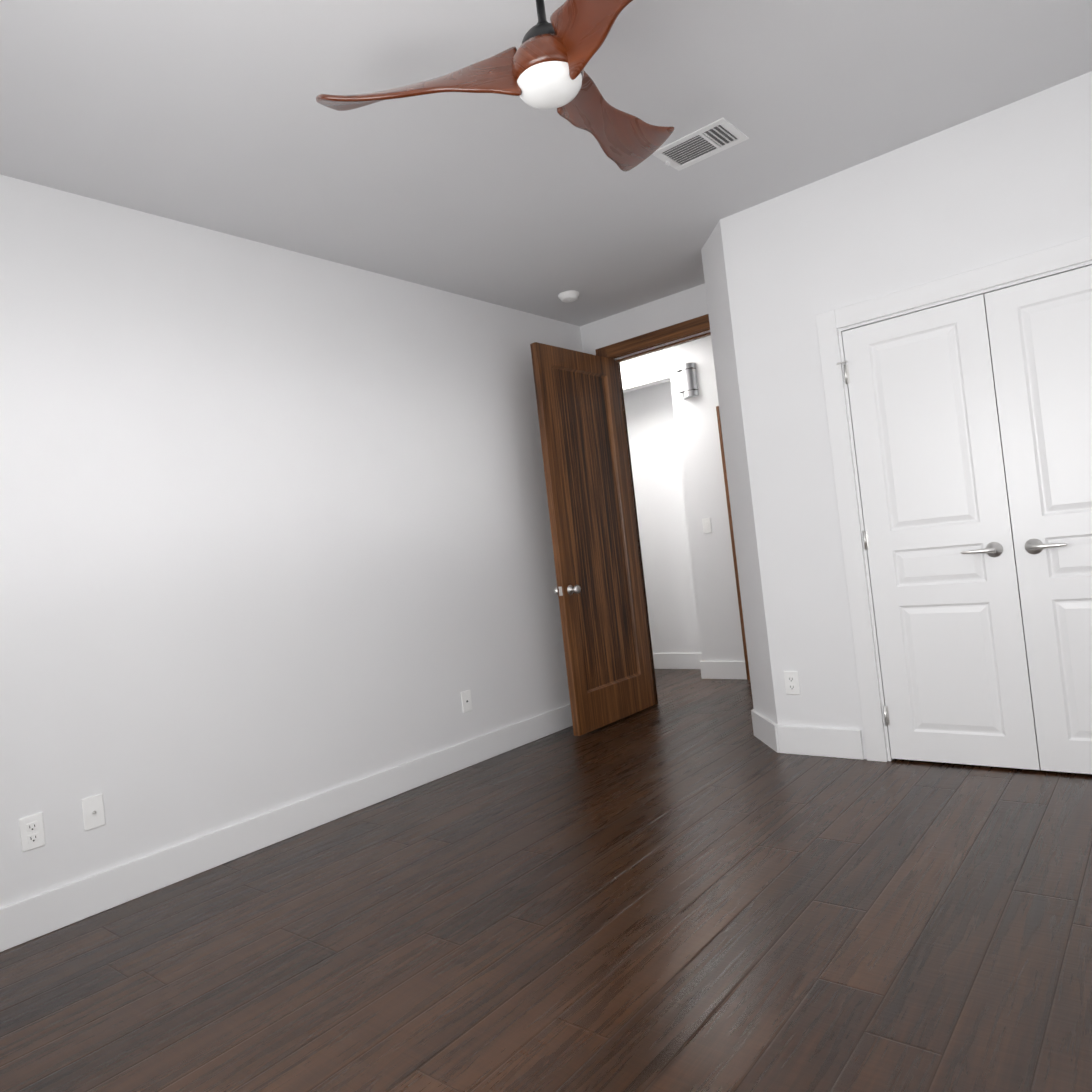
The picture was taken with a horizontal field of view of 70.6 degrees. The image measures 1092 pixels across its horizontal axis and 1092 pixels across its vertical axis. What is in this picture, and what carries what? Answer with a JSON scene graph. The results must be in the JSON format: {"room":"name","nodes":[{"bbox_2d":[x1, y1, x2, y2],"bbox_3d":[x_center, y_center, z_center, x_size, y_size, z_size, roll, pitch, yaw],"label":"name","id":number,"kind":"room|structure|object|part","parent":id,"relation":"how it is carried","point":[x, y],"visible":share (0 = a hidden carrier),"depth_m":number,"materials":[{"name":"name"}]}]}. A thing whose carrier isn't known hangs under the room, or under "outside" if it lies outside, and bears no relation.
{"room":"empty bedroom","nodes":[
{"label":"empty bedroom","id":0,"kind":"room"},
{"bbox_2d":[0,174,582,907],"bbox_3d":[-1.141,-0.071,3.773,0.120,2.740,4.940,-7,-1,40],"label":"wall","id":1,"kind":"structure","parent":0,"point":[274,528],"depth_m":3.41,"materials":[{"name":"paint"}]},
{"bbox_2d":[19,812,45,851],"bbox_3d":[-1.808,1.007,2.716,0.009,0.117,0.072,-7,-1,40],"label":"electrical outlet","id":2,"kind":"object","parent":1,"relation":"attached to","point":[32,834],"visible":1,"depth_m":2.71,"materials":[{"name":"white plastic"}]},
{"bbox_2d":[81,794,105,830],"bbox_3d":[-1.680,0.990,2.867,0.014,0.117,0.072,-7,-1,40],"label":"outlet","id":3,"kind":"object","parent":1,"relation":"attached to","point":[93,811],"visible":1,"depth_m":2.87,"materials":[{"name":"white plastic"}]},
{"bbox_2d":[0,704,572,951],"bbox_3d":[-0.945,1.215,3.714,0.016,0.140,4.700,-7,-1,40],"label":"baseboard","id":4,"kind":"structure","parent":1,"relation":"attached to","point":[30,918],"depth_m":3.28,"materials":[{"name":"white paint"}]},
{"bbox_2d":[461,690,471,712],"bbox_3d":[-0.448,0.878,4.364,0.008,0.117,0.072,-7,-1,40],"label":"outlet","id":5,"kind":"object","parent":1,"relation":"attached to","point":[466,701],"visible":1,"depth_m":4.36,"materials":[{"name":"white plastic"}]},
{"bbox_2d":[0,669,1091,1091],"bbox_3d":[0.194,1.183,3.682,6.204,0.050,6.340,-7,-1,40],"label":"floor","id":6,"kind":"structure","parent":0,"point":[688,883],"depth_m":2.27,"materials":[{"name":"brown wood"}]},
{"bbox_2d":[0,0,1091,325],"bbox_3d":[-0.116,-1.589,3.715,6.204,0.050,6.340,-7,-1,40],"label":"ceiling","id":7,"kind":"structure","parent":0,"point":[212,114],"depth_m":2.83,"materials":[{"name":"paint"}]},
{"bbox_2d":[316,0,673,171],"bbox_3d":[0.078,-1.409,2.170,1.150,0.388,1.062,-7,-1,40],"label":"fan","id":8,"kind":"object","parent":7,"relation":"hanging from","point":[542,67],"visible":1,"depth_m":2.07,"materials":[{"name":"brown wood"}]},
{"bbox_3d":[-0.353,-1.260,2.138,0.573,0.170,0.203,-6,-1,2],"label":"blade","id":9,"kind":"part","parent":8,"relation":"part of","materials":[{"name":"brown wood"}]},
{"bbox_3d":[-0.004,-1.366,2.095,0.142,0.064,0.142,-7,-1,40],"label":"motor","id":10,"kind":"part","parent":8,"relation":"part of","materials":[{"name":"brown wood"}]},
{"bbox_3d":[0.144,-1.320,1.762,0.203,0.170,0.573,-6,-1,-28],"label":"blade","id":11,"kind":"part","parent":8,"relation":"part of","materials":[{"name":"brown wood"}]},
{"bbox_3d":[0.220,-1.321,2.383,0.203,0.170,0.573,-7,-1,32],"label":"blade","id":12,"kind":"part","parent":8,"relation":"part of","materials":[{"name":"brown wood"}]},
{"bbox_2d":[558,290,578,301],"bbox_3d":[0.144,-1.559,4.840,0.134,0.042,0.134,-7,-1,40],"label":"smoke detector","id":13,"kind":"object","parent":7,"relation":"attached to","point":[569,296],"visible":1,"depth_m":4.80,"materials":[{"name":"white plastic"}]},
{"bbox_2d":[652,117,748,170],"bbox_3d":[0.634,-1.645,3.183,0.330,0.018,0.230,-7,-1,40],"label":"ceiling vent","id":14,"kind":"object","parent":7,"relation":"in","point":[708,140],"visible":0.98,"depth_m":3.17,"materials":[{"name":"white metal"}]},
{"bbox_3d":[0.520,-1.637,3.278,0.032,0.006,0.166,-7,-1,40],"label":"frame","id":15,"kind":"part","parent":14,"relation":"part of","materials":[{"name":"white metal"}]},
{"bbox_3d":[0.571,-1.645,3.107,0.330,0.006,0.032,-7,-1,40],"label":"frame","id":16,"kind":"part","parent":14,"relation":"part of","materials":[{"name":"white metal"}]},
{"bbox_3d":[0.697,-1.657,3.259,0.330,0.006,0.032,-7,-1,40],"label":"frame","id":17,"kind":"part","parent":14,"relation":"part of","materials":[{"name":"white metal"}]},
{"bbox_3d":[0.748,-1.665,3.088,0.032,0.006,0.166,-7,-1,40],"label":"frame","id":18,"kind":"part","parent":14,"relation":"part of","materials":[{"name":"white metal"}]},
{"bbox_2d":[620,349,669,392],"bbox_3d":[0.140,-1.407,7.038,2.320,0.290,0.120,-7,-1,40],"label":"wall","id":19,"kind":"structure","parent":0,"point":[646,370],"depth_m":6.40,"materials":[{"name":"paint"}]},
{"bbox_2d":[580,283,709,702],"bbox_3d":[0.850,-0.275,5.244,1.086,2.740,0.120,-7,-1,40],"label":"wall","id":20,"kind":"structure","parent":0,"point":[677,308],"depth_m":5.22,"materials":[{"name":"paint"}]},
{"bbox_2d":[530,342,653,735],"bbox_3d":[0.354,-0.073,5.031,0.115,2.420,0.860,-7,-1,40],"label":"entry door","id":21,"kind":"structure","parent":20,"relation":"in","point":[593,534],"depth_m":5.00,"materials":[{"name":"brown wood"}]},
{"bbox_2d":[558,587,562,595],"bbox_3d":[0.089,0.276,4.718,0.025,0.056,0.002,-7,-1,40],"label":"latch plate","id":22,"kind":"object","parent":21,"relation":"attached to","point":[560,592],"depth_m":4.72,"materials":[{"name":"silver metal"}]},
{"bbox_3d":[0.175,0.267,4.732,0.070,0.062,0.062,-7,-1,40],"label":"entry door knob on the outside","id":23,"kind":"part","parent":21,"relation":"part of","materials":[{"name":"silver metal"}]},
{"bbox_2d":[595,346,606,357],"bbox_3d":[0.530,-0.136,5.429,0.090,2.538,0.020,-7,-1,40],"label":"trim","id":24,"kind":"structure","parent":20,"relation":"attached to","point":[601,352],"depth_m":5.43,"materials":[{"name":"brown wood"}]},
{"bbox_2d":[616,363,656,704],"bbox_3d":[0.629,-0.097,5.450,0.012,2.440,0.036,-7,-1,40],"label":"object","id":25,"kind":"object","parent":20,"relation":"attached to","point":[636,535],"visible":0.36,"depth_m":5.45,"materials":[{"name":"brown wood"}]},
{"bbox_2d":[619,362,657,699],"bbox_3d":[0.627,-0.100,5.534,0.082,2.448,0.020,-7,-1,40],"label":"trim","id":26,"kind":"structure","parent":20,"relation":"attached to","point":[638,531],"depth_m":5.51,"materials":[{"name":"brown wood"}]},
{"bbox_2d":[606,314,709,358],"bbox_3d":[0.766,-1.397,5.133,0.882,0.090,0.020,-7,-1,40],"label":"trim","id":27,"kind":"structure","parent":20,"relation":"attached to","point":[676,331],"depth_m":5.13,"materials":[{"name":"brown wood"}]},
{"bbox_2d":[611,329,709,702],"bbox_3d":[0.942,-0.145,5.178,0.886,2.460,0.122,-7,-1,40],"label":"door frame","id":28,"kind":"structure","parent":20,"relation":"attached to","point":[637,531],"depth_m":5.48,"materials":[{"name":"brown wood"}]},
{"bbox_2d":[615,332,710,362],"bbox_3d":[0.821,-1.343,5.192,0.866,0.012,0.036,-7,-1,40],"label":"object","id":29,"kind":"object","parent":20,"relation":"attached to","point":[665,347],"visible":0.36,"depth_m":5.20,"materials":[{"name":"brown wood"}]},
{"bbox_2d":[623,381,700,652],"bbox_3d":[0.529,-0.214,7.332,2.320,2.740,0.120,-7,-1,40],"label":"wall","id":30,"kind":"structure","parent":0,"point":[662,524],"depth_m":6.84,"materials":[{"name":"paint"}]},
{"bbox_2d":[653,653,701,668],"bbox_3d":[0.630,1.082,7.264,2.320,0.140,0.016,-7,-1,40],"label":"baseboard","id":31,"kind":"structure","parent":30,"relation":"attached to","point":[676,660],"depth_m":6.81,"materials":[{"name":"white paint"}]},
{"bbox_2d":[667,336,744,660],"bbox_3d":[2.728,-0.484,5.237,3.764,2.740,0.520,-7,-1,40],"label":"wall pier","id":32,"kind":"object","parent":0,"point":[711,554],"visible":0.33,"depth_m":6.11,"materials":[{"name":"paint"}]},
{"bbox_2d":[677,363,698,398],"bbox_3d":[1.121,-1.311,6.115,0.135,0.260,0.068,-7,-1,40],"label":"sconce","id":33,"kind":"object","parent":32,"relation":"attached to","point":[688,376],"visible":0.94,"depth_m":6.08,"materials":[{"name":"silver metal"}]},
{"bbox_2d":[702,518,711,532],"bbox_3d":[1.274,-0.161,6.116,0.072,0.117,0.012,-7,-1,40],"label":"light switch","id":34,"kind":"object","parent":32,"relation":"attached to","point":[706,522],"visible":1,"depth_m":6.11,"materials":[{"name":"white plastic"}]},
{"bbox_2d":[700,661,746,679],"bbox_3d":[1.402,0.982,6.100,0.396,0.140,0.016,-7,-1,40],"label":"baseboard","id":35,"kind":"structure","parent":32,"relation":"attached to","point":[723,669],"depth_m":6.09,"materials":[{"name":"white paint"}]},
{"bbox_2d":[716,406,749,679],"bbox_3d":[1.476,-0.029,5.955,0.090,2.130,0.020,-7,-1,40],"label":"door frame","id":36,"kind":"structure","parent":32,"relation":"attached to","point":[733,543],"depth_m":5.97,"materials":[{"name":"brown wood"}]},
{"bbox_2d":[701,220,777,724],"bbox_3d":[1.242,-0.329,4.385,0.261,2.740,0.940,-7,-1,40],"label":"wall","id":37,"kind":"structure","parent":0,"point":[740,496],"depth_m":4.12,"materials":[{"name":"paint"}]},
{"bbox_2d":[751,710,779,752],"bbox_3d":[1.170,0.984,4.115,0.019,0.140,0.390,-6,-1,-2],"label":"baseboard","id":38,"kind":"structure","parent":37,"relation":"attached to","point":[765,730],"depth_m":4.08,"materials":[{"name":"white paint"}]},
{"bbox_2d":[720,71,1091,758],"bbox_3d":[1.744,-0.397,3.433,1.734,2.740,0.120,-7,-1,40],"label":"wall","id":39,"kind":"structure","parent":0,"point":[778,276],"depth_m":3.67,"materials":[{"name":"paint"}]},
{"bbox_2d":[784,671,799,694],"bbox_3d":[1.230,0.684,3.860,0.072,0.117,0.009,-7,-1,40],"label":"electrical outlet","id":40,"kind":"object","parent":39,"relation":"attached to","point":[791,682],"visible":1,"depth_m":3.85,"materials":[{"name":"white plastic"}]},
{"bbox_2d":[777,725,863,759],"bbox_3d":[1.340,0.961,3.786,0.413,0.140,0.016,-7,-1,40],"label":"baseboard","id":41,"kind":"structure","parent":39,"relation":"attached to","point":[827,742],"depth_m":3.77,"materials":[{"name":"white paint"}]},
{"bbox_2d":[843,365,847,383],"bbox_3d":[1.400,-0.802,3.604,0.012,0.090,0.011,-7,-1,40],"label":"left closet door hinge","id":42,"kind":"object","parent":39,"relation":"attached to","point":[845,375],"visible":1,"depth_m":3.60,"materials":[{"name":"silver metal"}]},
{"bbox_2d":[816,310,887,761],"bbox_3d":[1.435,-0.047,3.624,0.090,2.119,0.020,-7,-1,40],"label":"trim","id":43,"kind":"structure","parent":39,"relation":"attached to","point":[853,550],"depth_m":3.61,"materials":[{"name":"white paint"}]},
{"bbox_2d":[863,531,866,549],"bbox_3d":[1.487,-0.026,3.595,0.012,0.090,0.011,-7,-1,40],"label":"left closet door hinge","id":44,"kind":"object","parent":39,"relation":"attached to","point":[864,538],"visible":1,"depth_m":3.59,"materials":[{"name":"silver metal"}]},
{"bbox_2d":[883,706,887,725],"bbox_3d":[1.577,0.789,3.585,0.012,0.090,0.011,-7,-1,40],"label":"left closet door hinge","id":45,"kind":"object","parent":39,"relation":"attached to","point":[885,716],"visible":1,"depth_m":3.58,"materials":[{"name":"silver metal"}]},
{"bbox_2d":[842,294,1039,769],"bbox_3d":[1.728,-0.035,3.424,0.591,2.001,0.036,-7,-1,40],"label":"closet door leaf","id":46,"kind":"structure","parent":39,"relation":"in","point":[935,504],"depth_m":3.39,"materials":[{"name":"white paint"}]},
{"bbox_3d":[1.409,-0.803,3.604,0.014,0.088,0.002,-7,-1,40],"label":"left closet door hinge leaf","id":47,"kind":"part","parent":46,"relation":"part of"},
{"bbox_3d":[1.495,-0.027,3.594,0.014,0.088,0.002,-7,-1,40],"label":"left closet door hinge leaf","id":48,"kind":"part","parent":46,"relation":"part of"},
{"bbox_3d":[1.586,0.788,3.585,0.014,0.088,0.002,-7,-1,40],"label":"left closet door hinge leaf","id":49,"kind":"part","parent":46,"relation":"part of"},
{"bbox_2d":[961,542,1002,556],"bbox_3d":[1.847,0.021,3.272,0.151,0.066,0.056,-7,-1,40],"label":"door lever","id":50,"kind":"object","parent":46,"relation":"attached to","point":[998,547],"depth_m":3.25,"materials":[{"name":"silver metal"}]},
{"bbox_3d":[1.828,0.023,3.264,0.130,0.021,0.020,-7,-1,40],"label":"left closet door lever handle","id":51,"kind":"part","parent":50,"relation":"part of","materials":[{"name":"silver metal"}]},
{"bbox_2d":[835,236,1091,328],"bbox_3d":[1.819,-1.116,3.223,1.207,0.090,0.020,-7,-1,40],"label":"trim","id":52,"kind":"structure","parent":39,"relation":"attached to","point":[1069,254],"depth_m":3.24,"materials":[{"name":"white paint"}]},
{"bbox_2d":[838,261,1091,760],"bbox_3d":[1.973,-0.069,3.269,1.201,2.035,0.121,-7,-1,40],"label":"door frame","id":53,"kind":"structure","parent":39,"relation":"attached to","point":[865,551],"depth_m":3.59,"materials":[{"name":"white paint"}]},
{"bbox_2d":[984,265,1091,773],"bbox_3d":[2.182,-0.090,3.046,0.586,2.001,0.035,-7,-1,40],"label":"closet door leaf","id":54,"kind":"structure","parent":39,"relation":"in","point":[1040,333],"depth_m":3.13,"materials":[{"name":"white paint"}]},
{"bbox_2d":[1025,539,1042,553],"bbox_3d":[1.995,0.003,3.159,0.066,0.066,0.040,-7,-1,40],"label":"rose","id":55,"kind":"object","parent":54,"relation":"attached to","point":[1032,542],"visible":0.81,"depth_m":3.17,"materials":[{"name":"silver metal"}]},
{"bbox_2d":[1028,543,1066,549],"bbox_3d":[2.019,0.000,3.105,0.130,0.021,0.020,-7,-1,40],"label":"door lever","id":56,"kind":"object","parent":55,"relation":"attached to","point":[1036,546],"visible":0.88,"depth_m":3.10,"materials":[{"name":"silver metal"}]}
]}

